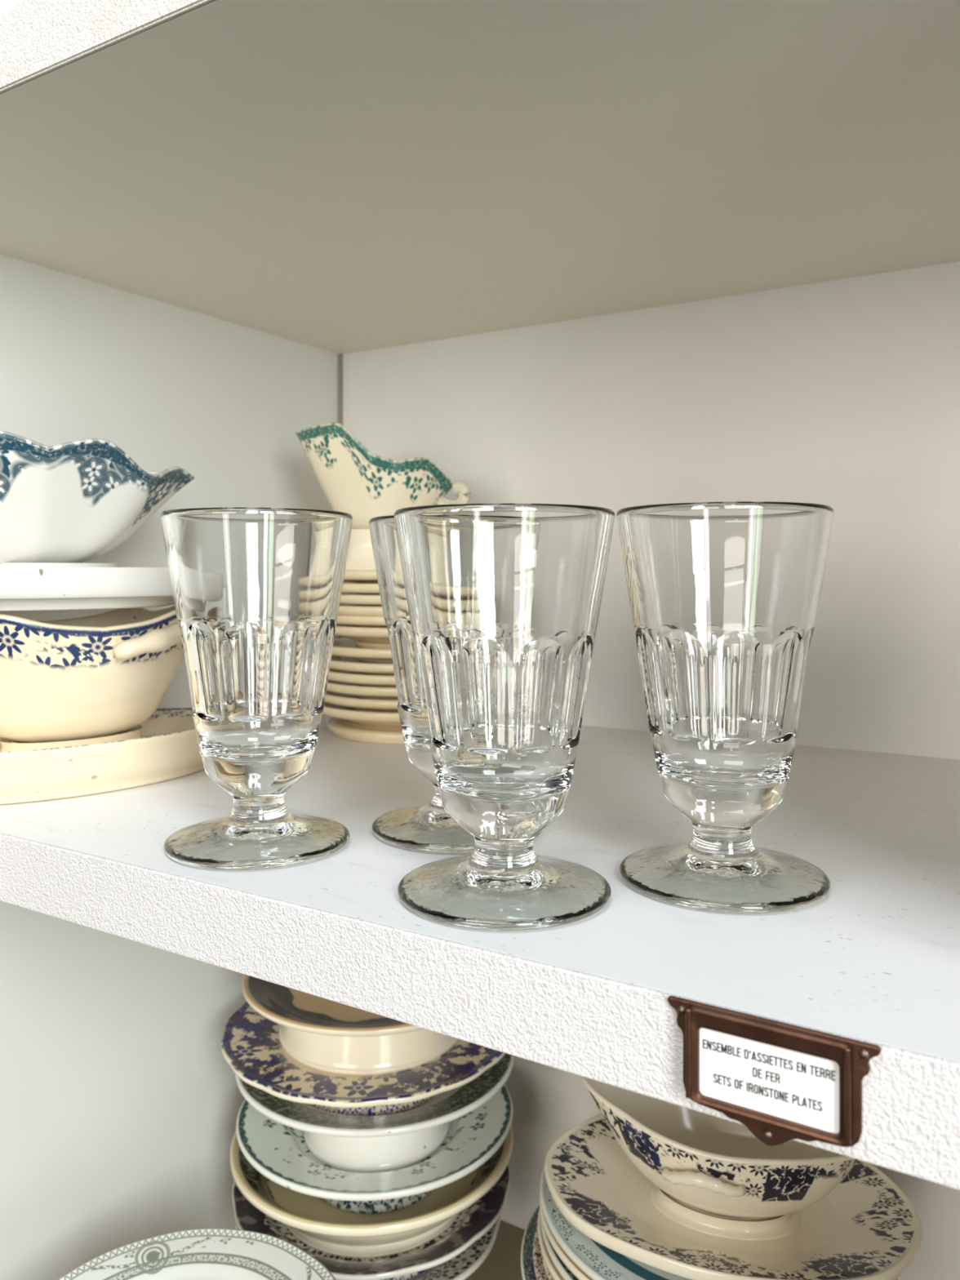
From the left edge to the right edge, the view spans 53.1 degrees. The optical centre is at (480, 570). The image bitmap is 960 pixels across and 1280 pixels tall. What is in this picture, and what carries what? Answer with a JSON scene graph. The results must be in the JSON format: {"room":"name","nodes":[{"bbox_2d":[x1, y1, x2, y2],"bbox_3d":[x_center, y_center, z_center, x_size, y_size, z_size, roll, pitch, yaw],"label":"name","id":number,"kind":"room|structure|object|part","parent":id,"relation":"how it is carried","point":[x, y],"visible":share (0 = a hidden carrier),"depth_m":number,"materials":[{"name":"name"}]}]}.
{"room":"antique shop","nodes":[
{"label":"antique shop","id":0,"kind":"room"},
{"bbox_2d":[0,0,337,1279],"bbox_3d":[-0.274,0.004,0.656,0.024,1.112,0.523,0,0,31],"label":"wall","id":1,"kind":"structure","parent":0,"point":[121,1100],"depth_m":0.67,"materials":[{"name":"white paint"}]},
{"bbox_2d":[342,261,959,1279],"bbox_3d":[0.166,0.004,0.709,0.720,1.112,0.024,0,0,31],"label":"wall","id":2,"kind":"structure","parent":0,"point":[843,395],"depth_m":0.68,"materials":[{"name":"white paint"}]},
{"bbox_2d":[337,353,342,638],"bbox_3d":[-0.127,-0.038,0.872,0.004,0.316,0.003,0,0,31],"label":"trim","id":3,"kind":"structure","parent":2,"relation":"attached to","point":[340,356],"depth_m":0.87,"materials":[{"name":"beige"}]},
{"bbox_2d":[0,0,959,354],"bbox_3d":[0.043,-0.212,0.508,0.672,0.032,0.446,0,0,31],"label":"shelf","id":4,"kind":"object","parent":2,"relation":"attached to","point":[335,176],"visible":1,"depth_m":0.45,"materials":[{"name":"white paint"}]},
{"bbox_2d":[0,714,959,1190],"bbox_3d":[0.050,0.135,0.519,0.672,0.030,0.420,0,0,31],"label":"shelf","id":5,"kind":"object","parent":2,"relation":"attached to","point":[876,960],"visible":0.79,"depth_m":0.34,"materials":[{"name":"white paint"}]},
{"bbox_2d":[0,605,204,804],"bbox_3d":[-0.235,0.069,0.555,0.208,0.102,0.123,0,0,-44],"label":"tureen","id":6,"kind":"object","parent":5,"relation":"on","point":[81,698],"visible":0.84,"depth_m":0.52,"materials":[{"name":"beige ceramic"}]},
{"bbox_2d":[0,605,184,742],"bbox_3d":[-0.235,0.058,0.555,0.166,0.079,0.086,0,0,-44],"label":"bowl","id":7,"kind":"object","parent":6,"relation":"on","point":[96,678],"depth_m":0.53,"materials":[{"name":"beige ceramic"}]},
{"bbox_2d":[0,430,194,611],"bbox_3d":[-0.253,-0.026,0.543,0.213,0.094,0.123,0,0,-41],"label":"boat","id":8,"kind":"object","parent":6,"relation":"on","point":[64,506],"visible":0.9,"depth_m":0.52,"materials":[{"name":"white ceramic"}]},
{"bbox_3d":[-0.180,0.040,0.548,0.022,0.019,0.063,0,0,30],"label":"handle","id":9,"kind":"part","parent":6,"relation":"part of","materials":[{"name":"beige ceramic"}]},
{"bbox_2d":[160,507,352,870],"bbox_3d":[-0.097,0.047,0.421,0.082,0.145,0.082,0,0,-20],"label":"goblet","id":10,"kind":"object","parent":5,"relation":"on","point":[256,592],"visible":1,"depth_m":0.40,"materials":[{"name":"clear glass"}]},
{"bbox_3d":[-0.097,0.102,0.421,0.028,0.011,0.028,0,0,-22],"label":"stem","id":11,"kind":"part","parent":10,"relation":"part of","materials":[{"name":"clear glass"}]},
{"bbox_2d":[322,702,404,744],"bbox_3d":[-0.050,0.108,0.722,0.151,0.024,0.151,0,0,-12],"label":"plate","id":12,"kind":"object","parent":5,"relation":"on","point":[346,722],"visible":0.27,"depth_m":0.67,"materials":[{"name":"beige ceramic"}]},
{"bbox_2d":[324,690,398,712],"bbox_3d":[-0.050,0.097,0.723,0.144,0.018,0.144,0,0,-4],"label":"plate","id":13,"kind":"object","parent":12,"relation":"on","point":[337,699],"visible":0.24,"depth_m":0.66,"materials":[{"name":"beige ceramic"}]},
{"bbox_2d":[326,680,398,700],"bbox_3d":[-0.050,0.087,0.723,0.144,0.016,0.144,0,0,19],"label":"plate","id":14,"kind":"object","parent":13,"relation":"on","point":[361,692],"visible":0.24,"depth_m":0.66,"materials":[{"name":"beige ceramic"}]},
{"bbox_2d":[328,668,395,687],"bbox_3d":[-0.050,0.078,0.722,0.144,0.014,0.144,0,0,0],"label":"plate","id":15,"kind":"object","parent":14,"relation":"on","point":[362,680],"visible":0.2,"depth_m":0.66,"materials":[{"name":"beige ceramic"}]},
{"bbox_2d":[329,655,394,675],"bbox_3d":[-0.049,0.070,0.723,0.144,0.012,0.144,0,0,-11],"label":"plate","id":16,"kind":"object","parent":15,"relation":"on","point":[337,663],"visible":0.2,"depth_m":0.66,"materials":[{"name":"beige ceramic"}]},
{"bbox_2d":[331,637,392,663],"bbox_3d":[-0.050,0.060,0.723,0.144,0.014,0.144,0,0,-24],"label":"plate","id":17,"kind":"object","parent":16,"relation":"on","point":[344,646],"visible":0.2,"depth_m":0.67,"materials":[{"name":"beige ceramic"}]},
{"bbox_2d":[334,624,391,648],"bbox_3d":[-0.049,0.049,0.722,0.144,0.019,0.144,0,0,-34],"label":"plate","id":18,"kind":"object","parent":17,"relation":"on","point":[364,637],"visible":0.2,"depth_m":0.67,"materials":[{"name":"beige ceramic"}]},
{"bbox_2d":[336,614,386,627],"bbox_3d":[-0.050,0.039,0.724,0.144,0.016,0.144,0,0,22],"label":"plate","id":19,"kind":"object","parent":18,"relation":"on","point":[366,621],"visible":0.13,"depth_m":0.66,"materials":[{"name":"beige ceramic"}]},
{"bbox_2d":[337,604,383,616],"bbox_3d":[-0.051,0.031,0.722,0.144,0.012,0.144,0,0,15],"label":"plate","id":20,"kind":"object","parent":19,"relation":"on","point":[344,609],"visible":0.15,"depth_m":0.66,"materials":[{"name":"beige ceramic"}]},
{"bbox_2d":[339,592,382,606],"bbox_3d":[-0.049,0.022,0.721,0.144,0.012,0.144,0,0,11],"label":"plate","id":21,"kind":"object","parent":20,"relation":"on","point":[345,598],"visible":0.2,"depth_m":0.66,"materials":[{"name":"beige ceramic"}]},
{"bbox_2d":[341,582,379,595],"bbox_3d":[-0.049,0.015,0.722,0.144,0.011,0.144,0,0,23],"label":"plate","id":22,"kind":"object","parent":21,"relation":"on","point":[348,587],"visible":0.18,"depth_m":0.66,"materials":[{"name":"beige ceramic"}]},
{"bbox_2d":[343,570,377,583],"bbox_3d":[-0.051,0.006,0.722,0.144,0.012,0.144,0,0,-39],"label":"plate","id":23,"kind":"object","parent":22,"relation":"on","point":[355,576],"visible":0.12,"depth_m":0.66,"materials":[{"name":"beige ceramic"}]},
{"bbox_2d":[295,422,471,570],"bbox_3d":[-0.072,-0.052,0.720,0.133,0.110,0.072,0,0,0],"label":"boat","id":24,"kind":"object","parent":23,"relation":"on","point":[355,481],"visible":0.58,"depth_m":0.70,"materials":[{"name":"beige ceramic"}]},
{"bbox_2d":[295,422,453,528],"bbox_3d":[-0.079,-0.067,0.720,0.119,0.080,0.070,0,0,0],"label":"bowl","id":25,"kind":"object","parent":24,"relation":"on","point":[355,481],"depth_m":0.70,"materials":[{"name":"beige ceramic"}]},
{"bbox_3d":[-0.020,-0.055,0.720,0.028,0.024,0.010,0,0,0],"label":"handle","id":26,"kind":"part","parent":24,"relation":"part of","materials":[{"name":"beige ceramic"}]},
{"bbox_2d":[368,515,542,853],"bbox_3d":[-0.010,0.048,0.444,0.082,0.144,0.082,0,0,8],"label":"goblet","id":27,"kind":"object","parent":5,"relation":"on","point":[425,827],"visible":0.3,"depth_m":0.42,"materials":[{"name":"clear glass"}]},
{"bbox_2d":[368,515,437,784],"bbox_3d":[-0.010,0.036,0.444,0.082,0.121,0.082,0,0,-8],"label":"bowl","id":28,"kind":"object","parent":27,"relation":"on","point":[411,706],"depth_m":0.42,"materials":[{"name":"clear glass"}]},
{"bbox_3d":[-0.010,0.102,0.444,0.028,0.011,0.028,0,0,-8],"label":"stem","id":29,"kind":"part","parent":27,"relation":"part of","materials":[{"name":"clear glass"}]},
{"bbox_2d":[393,503,614,930],"bbox_3d":[0.009,0.049,0.357,0.082,0.142,0.082,0,0,30],"label":"goblet","id":30,"kind":"object","parent":5,"relation":"on","point":[504,600],"visible":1,"depth_m":0.33,"materials":[{"name":"clear glass"}]},
{"bbox_3d":[0.009,0.103,0.357,0.028,0.011,0.028,0,0,-4],"label":"stem","id":31,"kind":"part","parent":30,"relation":"part of","materials":[{"name":"clear glass"}]},
{"bbox_2d":[616,501,834,913],"bbox_3d":[0.094,0.048,0.373,0.082,0.144,0.082,0,0,7],"label":"goblet","id":32,"kind":"object","parent":5,"relation":"on","point":[724,597],"visible":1,"depth_m":0.35,"materials":[{"name":"clear glass"}]},
{"bbox_3d":[0.094,0.102,0.373,0.028,0.011,0.028,0,0,-13],"label":"stem","id":33,"kind":"part","parent":32,"relation":"part of","materials":[{"name":"clear glass"}]},
{"bbox_2d":[667,995,881,1146],"bbox_3d":[0.076,0.136,0.254,0.056,0.033,0.005,0,0,31],"label":"label holder","id":34,"kind":"object","parent":5,"relation":"attached to","point":[784,1082],"visible":1,"depth_m":0.25,"materials":[{"name":"brown metal"}]},
{"bbox_3d":[0.057,0.132,0.264,0.001,0.024,0.001,0,0,31],"label":"rail","id":35,"kind":"part","parent":34,"relation":"part of","materials":[{"name":"brown metal"}]},
{"bbox_3d":[0.093,0.132,0.242,0.001,0.024,0.001,0,0,31],"label":"rail","id":36,"kind":"part","parent":34,"relation":"part of","materials":[{"name":"brown metal"}]},
{"bbox_2d":[464,1219,525,1279],"bbox_3d":[0.042,0.545,0.506,0.672,0.030,0.451,0,0,31],"label":"shelf","id":37,"kind":"object","parent":2,"relation":"attached to","point":[503,1262],"visible":0.02,"depth_m":0.74,"materials":[{"name":"wood"}]},
{"bbox_2d":[57,1228,336,1279],"bbox_3d":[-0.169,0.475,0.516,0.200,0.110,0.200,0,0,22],"label":"plate","id":38,"kind":"object","parent":37,"relation":"on","point":[200,1254],"visible":1,"depth_m":0.59,"materials":[{"name":"white ceramic"}]},
{"bbox_2d":[235,1214,501,1279],"bbox_3d":[-0.081,0.500,0.708,0.191,0.059,0.193,0,0,12],"label":"dish","id":39,"kind":"object","parent":37,"relation":"on","point":[460,1267],"visible":0.05,"depth_m":0.66,"materials":[{"name":"white ceramic"}]},
{"bbox_2d":[231,1163,510,1279],"bbox_3d":[-0.079,0.465,0.708,0.202,0.041,0.202,0,0,-4],"label":"dish","id":40,"kind":"object","parent":39,"relation":"on","point":[474,1221],"visible":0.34,"depth_m":0.65,"materials":[{"name":"white ceramic"}]},
{"bbox_2d":[230,1124,513,1257],"bbox_3d":[-0.078,0.436,0.708,0.205,0.045,0.205,0,0,-19],"label":"dish","id":41,"kind":"object","parent":40,"relation":"on","point":[323,1227],"visible":0.42,"depth_m":0.65,"materials":[{"name":"beige ceramic"}]},
{"bbox_2d":[235,1084,512,1213],"bbox_3d":[-0.076,0.418,0.708,0.201,0.047,0.201,0,0,-35],"label":"dish","id":42,"kind":"object","parent":41,"relation":"on","point":[279,1152],"visible":0.45,"depth_m":0.66,"materials":[{"name":"white ceramic"}]},
{"bbox_2d":[235,1053,514,1173],"bbox_3d":[-0.076,0.383,0.708,0.202,0.058,0.202,0,0,40],"label":"dish","id":43,"kind":"object","parent":42,"relation":"on","point":[399,1140],"visible":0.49,"depth_m":0.66,"materials":[{"name":"white ceramic"}]},
{"bbox_2d":[221,1001,505,1115],"bbox_3d":[-0.081,0.352,0.708,0.213,0.040,0.213,0,0,24],"label":"dish","id":44,"kind":"object","parent":43,"relation":"on","point":[251,1044],"visible":0.44,"depth_m":0.64,"materials":[{"name":"beige ceramic"}]},
{"bbox_2d":[241,974,458,1075],"bbox_3d":[-0.080,0.316,0.708,0.186,0.044,0.186,0,0,8],"label":"dish","id":45,"kind":"object","parent":44,"relation":"on","point":[320,1033],"visible":0.41,"depth_m":0.65,"materials":[{"name":"beige ceramic"}]},
{"bbox_3d":[-0.080,0.301,0.708,0.186,0.015,0.186,0,0,8],"label":"dish","id":46,"kind":"part","parent":45,"relation":"part of","materials":[{"name":"beige ceramic"}]},
{"bbox_2d":[520,1204,539,1279],"bbox_3d":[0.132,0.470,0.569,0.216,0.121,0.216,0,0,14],"label":"plate","id":47,"kind":"object","parent":37,"relation":"on","point":[527,1268],"visible":0.05,"depth_m":0.58,"materials":[{"name":"white ceramic"}]},
{"bbox_2d":[533,1224,548,1279],"bbox_3d":[0.134,0.410,0.567,0.205,0.011,0.205,0,0,31],"label":"plate","id":48,"kind":"object","parent":47,"relation":"on","point":[540,1270],"visible":0.02,"depth_m":0.56,"materials":[{"name":"beige ceramic"}]},
{"bbox_2d":[540,1248,897,1279],"bbox_3d":[0.137,0.402,0.567,0.203,0.011,0.203,0,0,-20],"label":"plate","id":49,"kind":"object","parent":48,"relation":"on","point":[549,1276],"visible":0.03,"depth_m":0.55,"materials":[{"name":"beige ceramic"}]},
{"bbox_2d":[537,1208,564,1279],"bbox_3d":[0.135,0.395,0.569,0.202,0.011,0.202,0,0,18],"label":"plate","id":50,"kind":"object","parent":49,"relation":"on","point":[552,1268],"visible":0.03,"depth_m":0.55,"materials":[{"name":"beige ceramic"}]},
{"bbox_2d":[540,1214,896,1279],"bbox_3d":[0.136,0.388,0.566,0.200,0.011,0.200,0,0,-33],"label":"plate","id":51,"kind":"object","parent":50,"relation":"on","point":[565,1273],"visible":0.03,"depth_m":0.53,"materials":[{"name":"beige ceramic"}]},
{"bbox_2d":[539,1191,592,1279],"bbox_3d":[0.135,0.380,0.569,0.199,0.011,0.199,0,0,5],"label":"plate","id":52,"kind":"object","parent":51,"relation":"on","point":[571,1266],"visible":0.06,"depth_m":0.53,"materials":[{"name":"beige ceramic"}]},
{"bbox_2d":[540,1113,689,1279],"bbox_3d":[0.137,0.373,0.567,0.203,0.011,0.203,0,0,44],"label":"plate","id":53,"kind":"object","parent":52,"relation":"on","point":[597,1261],"visible":0.07,"depth_m":0.52,"materials":[{"name":"beige ceramic"}]},
{"bbox_2d":[544,1075,923,1279],"bbox_3d":[0.139,0.333,0.550,0.211,0.075,0.149,0,0,17],"label":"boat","id":54,"kind":"object","parent":53,"relation":"on","point":[683,1192],"visible":0.84,"depth_m":0.52,"materials":[{"name":"beige ceramic"}]},
{"bbox_3d":[0.117,0.320,0.505,0.045,0.011,0.014,0,0,17],"label":"handle","id":55,"kind":"part","parent":54,"relation":"part of","materials":[{"name":"beige ceramic"}]},
{"bbox_2d":[582,1075,857,1217],"bbox_3d":[0.135,0.325,0.545,0.155,0.059,0.087,0,0,17],"label":"bowl","id":56,"kind":"object","parent":54,"relation":"on","point":[644,1156],"depth_m":0.54,"materials":[{"name":"beige ceramic"}]}
]}

